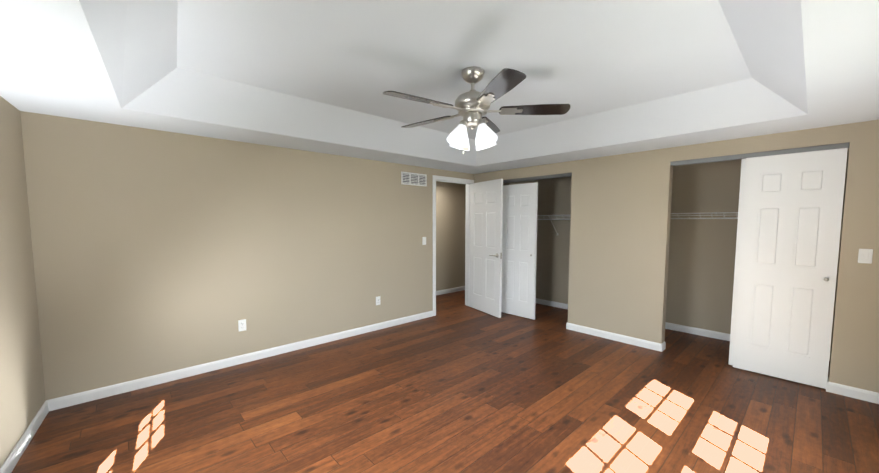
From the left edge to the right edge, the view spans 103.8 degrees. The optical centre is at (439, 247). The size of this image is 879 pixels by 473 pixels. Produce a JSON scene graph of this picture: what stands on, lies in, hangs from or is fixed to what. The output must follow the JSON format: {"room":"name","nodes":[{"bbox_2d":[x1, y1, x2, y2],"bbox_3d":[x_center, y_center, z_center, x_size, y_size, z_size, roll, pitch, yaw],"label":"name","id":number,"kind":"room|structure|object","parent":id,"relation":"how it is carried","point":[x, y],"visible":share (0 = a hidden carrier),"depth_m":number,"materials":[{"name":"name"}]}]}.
{"room":"empty bedroom","nodes":[
{"label":"empty bedroom","id":0,"kind":"room"},
{"bbox_2d":[0,96,45,467],"bbox_3d":[-1.870,0.110,1.069,0.090,3.060,5.920,-3,5,-38],"label":"wall","id":1,"kind":"structure","parent":0,"point":[22,395],"depth_m":2.21,"materials":[{"name":"paint"}]},
{"bbox_2d":[0,401,48,472],"bbox_3d":[-1.600,1.314,0.900,0.013,0.085,4.320,-3,5,-38],"label":"baseboard","id":2,"kind":"structure","parent":1,"relation":"attached to","point":[13,458],"depth_m":2.16,"materials":[{"name":"paint"}]},
{"bbox_2d":[20,111,508,399],"bbox_3d":[-0.274,-0.336,5.019,7.373,2.760,0.120,-4,6,-42],"label":"wall","id":3,"kind":"structure","parent":0,"point":[155,252],"depth_m":3.18,"materials":[{"name":"paint"}]},
{"bbox_2d":[46,311,432,410],"bbox_3d":[-1.518,1.090,3.887,3.868,0.085,0.013,-4,6,-42],"label":"baseboard","id":4,"kind":"structure","parent":3,"relation":"attached to","point":[157,379],"depth_m":3.27,"materials":[{"name":"paint"}]},
{"bbox_2d":[238,319,245,331],"bbox_3d":[-1.969,0.780,3.450,0.070,0.114,0.010,-4,6,-42],"label":"electrical outlet plate","id":5,"kind":"object","parent":3,"relation":"attached to","point":[241,325],"depth_m":3.45,"materials":[{"name":"white plastic"}]},
{"bbox_2d":[376,296,379,304],"bbox_3d":[-0.799,0.699,4.524,0.070,0.114,0.010,-4,6,-42],"label":"electrical outlet plate","id":6,"kind":"object","parent":3,"relation":"attached to","point":[377,298],"depth_m":4.52,"materials":[{"name":"white plastic"}]},
{"bbox_2d":[401,172,426,185],"bbox_3d":[-0.345,-0.953,4.816,0.450,0.170,0.014,-4,6,-42],"label":"air vent","id":7,"kind":"object","parent":3,"relation":"in","point":[409,178],"visible":1,"depth_m":4.81,"materials":[{"name":"grey metal"}]},
{"bbox_2d":[422,237,425,244],"bbox_3d":[-0.213,-0.094,5.003,0.070,0.114,0.013,-4,6,-42],"label":"switch plate","id":8,"kind":"object","parent":3,"relation":"attached to","point":[423,238],"depth_m":5.00,"materials":[{"name":"white plastic"}]},
{"bbox_2d":[433,175,473,315],"bbox_3d":[0.196,-0.038,5.476,0.915,2.098,0.152,-4,6,-42],"label":"door frame","id":9,"kind":"structure","parent":3,"relation":"attached to","point":[467,182],"depth_m":5.58,"materials":[{"name":"paint"}]},
{"bbox_2d":[469,179,502,317],"bbox_3d":[0.706,0.001,5.330,0.164,2.018,0.797,-2,5,-29],"label":"entry door","id":10,"kind":"structure","parent":9,"relation":"attached to","point":[486,209],"depth_m":5.26,"materials":[{"name":"paint"}]},
{"bbox_2d":[0,0,878,173],"bbox_3d":[0.719,-1.177,3.562,7.796,0.264,5.610,-4,6,-42],"label":"ceiling","id":11,"kind":"structure","parent":0,"point":[618,76],"depth_m":2.19,"materials":[{"name":"paint"}]},
{"bbox_2d":[383,66,569,153],"bbox_3d":[0.198,-0.943,2.422,1.268,0.562,1.262,-4,6,-42],"label":"ceiling fan","id":12,"kind":"object","parent":11,"relation":"hanging from","point":[472,106],"visible":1,"depth_m":2.34,"materials":[{"name":"silver metal"}]},
{"bbox_2d":[11,290,878,472],"bbox_3d":[0.719,1.174,3.738,7.796,0.060,5.610,-4,6,-42],"label":"floor","id":13,"kind":"structure","parent":0,"point":[455,384],"depth_m":2.56,"materials":[{"name":"brown wood"}]},
{"bbox_2d":[436,181,465,290],"bbox_3d":[-0.985,-0.394,5.790,7.373,2.760,0.120,-4,6,-42],"label":"wall","id":14,"kind":"structure","parent":0,"point":[450,230],"depth_m":6.83,"materials":[{"name":"paint"}]},
{"bbox_2d":[436,286,464,294],"bbox_3d":[-0.984,0.947,5.800,7.253,0.085,0.013,-4,6,-42],"label":"baseboard","id":15,"kind":"structure","parent":14,"relation":"attached to","point":[450,290],"depth_m":6.90,"materials":[{"name":"paint"}]},
{"bbox_2d":[474,120,878,392],"bbox_3d":[2.067,-0.273,4.173,0.120,2.760,4.300,-4,6,-42],"label":"wall","id":16,"kind":"structure","parent":0,"point":[619,236],"depth_m":3.79,"materials":[{"name":"paint"}]},
{"bbox_2d":[503,173,571,182],"bbox_3d":[1.346,-0.978,4.900,0.110,0.042,1.176,-4,6,-42],"label":"closet track","id":17,"kind":"object","parent":16,"relation":"attached to","point":[539,177],"visible":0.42,"depth_m":4.80,"materials":[{"name":"silver metal"}]},
{"bbox_2d":[501,182,537,319],"bbox_3d":[1.161,0.046,5.150,0.108,1.955,0.655,-4,6,-42],"label":"closet door","id":18,"kind":"structure","parent":17,"relation":"hanging from","point":[519,235],"depth_m":5.08,"materials":[{"name":"paint"}]},
{"bbox_2d":[566,322,665,351],"bbox_3d":[2.065,1.068,4.176,0.013,0.085,1.106,-4,6,-42],"label":"baseboard","id":19,"kind":"structure","parent":16,"relation":"attached to","point":[600,333],"depth_m":4.10,"materials":[{"name":"paint"}]},
{"bbox_2d":[670,142,848,165],"bbox_3d":[2.891,-0.852,3.227,0.110,0.042,1.216,-4,6,-42],"label":"closet track","id":20,"kind":"object","parent":16,"relation":"attached to","point":[760,154],"visible":0.98,"depth_m":3.13,"materials":[{"name":"silver metal"}]},
{"bbox_2d":[728,148,847,388],"bbox_3d":[3.065,0.178,3.086,0.108,2.000,0.647,-4,6,-42],"label":"closet door","id":21,"kind":"structure","parent":20,"relation":"hanging from","point":[788,236],"depth_m":3.04,"materials":[{"name":"paint"}]},
{"bbox_2d":[826,379,878,403],"bbox_3d":[3.348,1.173,2.787,0.013,0.085,0.293,-4,6,-42],"label":"baseboard","id":22,"kind":"structure","parent":16,"relation":"attached to","point":[857,393],"depth_m":2.79,"materials":[{"name":"paint"}]},
{"bbox_2d":[858,249,872,263],"bbox_3d":[3.345,0.068,2.708,0.013,0.114,0.070,-4,6,-42],"label":"switch plate","id":23,"kind":"object","parent":16,"relation":"attached to","point":[865,255],"depth_m":2.70,"materials":[{"name":"white plastic"}]},
{"bbox_2d":[509,150,847,352],"bbox_3d":[2.788,-0.322,4.835,0.120,2.760,4.300,-4,6,-42],"label":"wall","id":24,"kind":"structure","parent":0,"point":[701,268],"depth_m":4.34,"materials":[{"name":"paint"}]},
{"bbox_2d":[536,298,567,308],"bbox_3d":[1.942,0.950,5.751,0.013,0.085,1.950,-4,6,-42],"label":"baseboard","id":25,"kind":"structure","parent":24,"relation":"attached to","point":[539,301],"depth_m":5.79,"materials":[{"name":"paint"}]},
{"bbox_2d":[537,215,570,234],"bbox_3d":[1.830,-0.359,5.550,0.316,0.337,1.910,-4,6,-42],"label":"closet shelf","id":26,"kind":"object","parent":24,"relation":"attached to","point":[553,219],"visible":0.27,"depth_m":5.50,"materials":[{"name":"white metal"}]},
{"bbox_2d":[665,322,830,360],"bbox_3d":[3.534,1.080,4.027,0.013,0.085,1.950,-4,6,-42],"label":"baseboard","id":27,"kind":"structure","parent":24,"relation":"attached to","point":[701,332],"depth_m":4.32,"materials":[{"name":"paint"}]},
{"bbox_2d":[671,210,842,218],"bbox_3d":[3.422,-0.230,3.826,0.316,0.337,1.910,-4,6,-42],"label":"closet shelf","id":28,"kind":"object","parent":24,"relation":"attached to","point":[724,217],"visible":0.35,"depth_m":4.03,"materials":[{"name":"white metal"}]}
]}

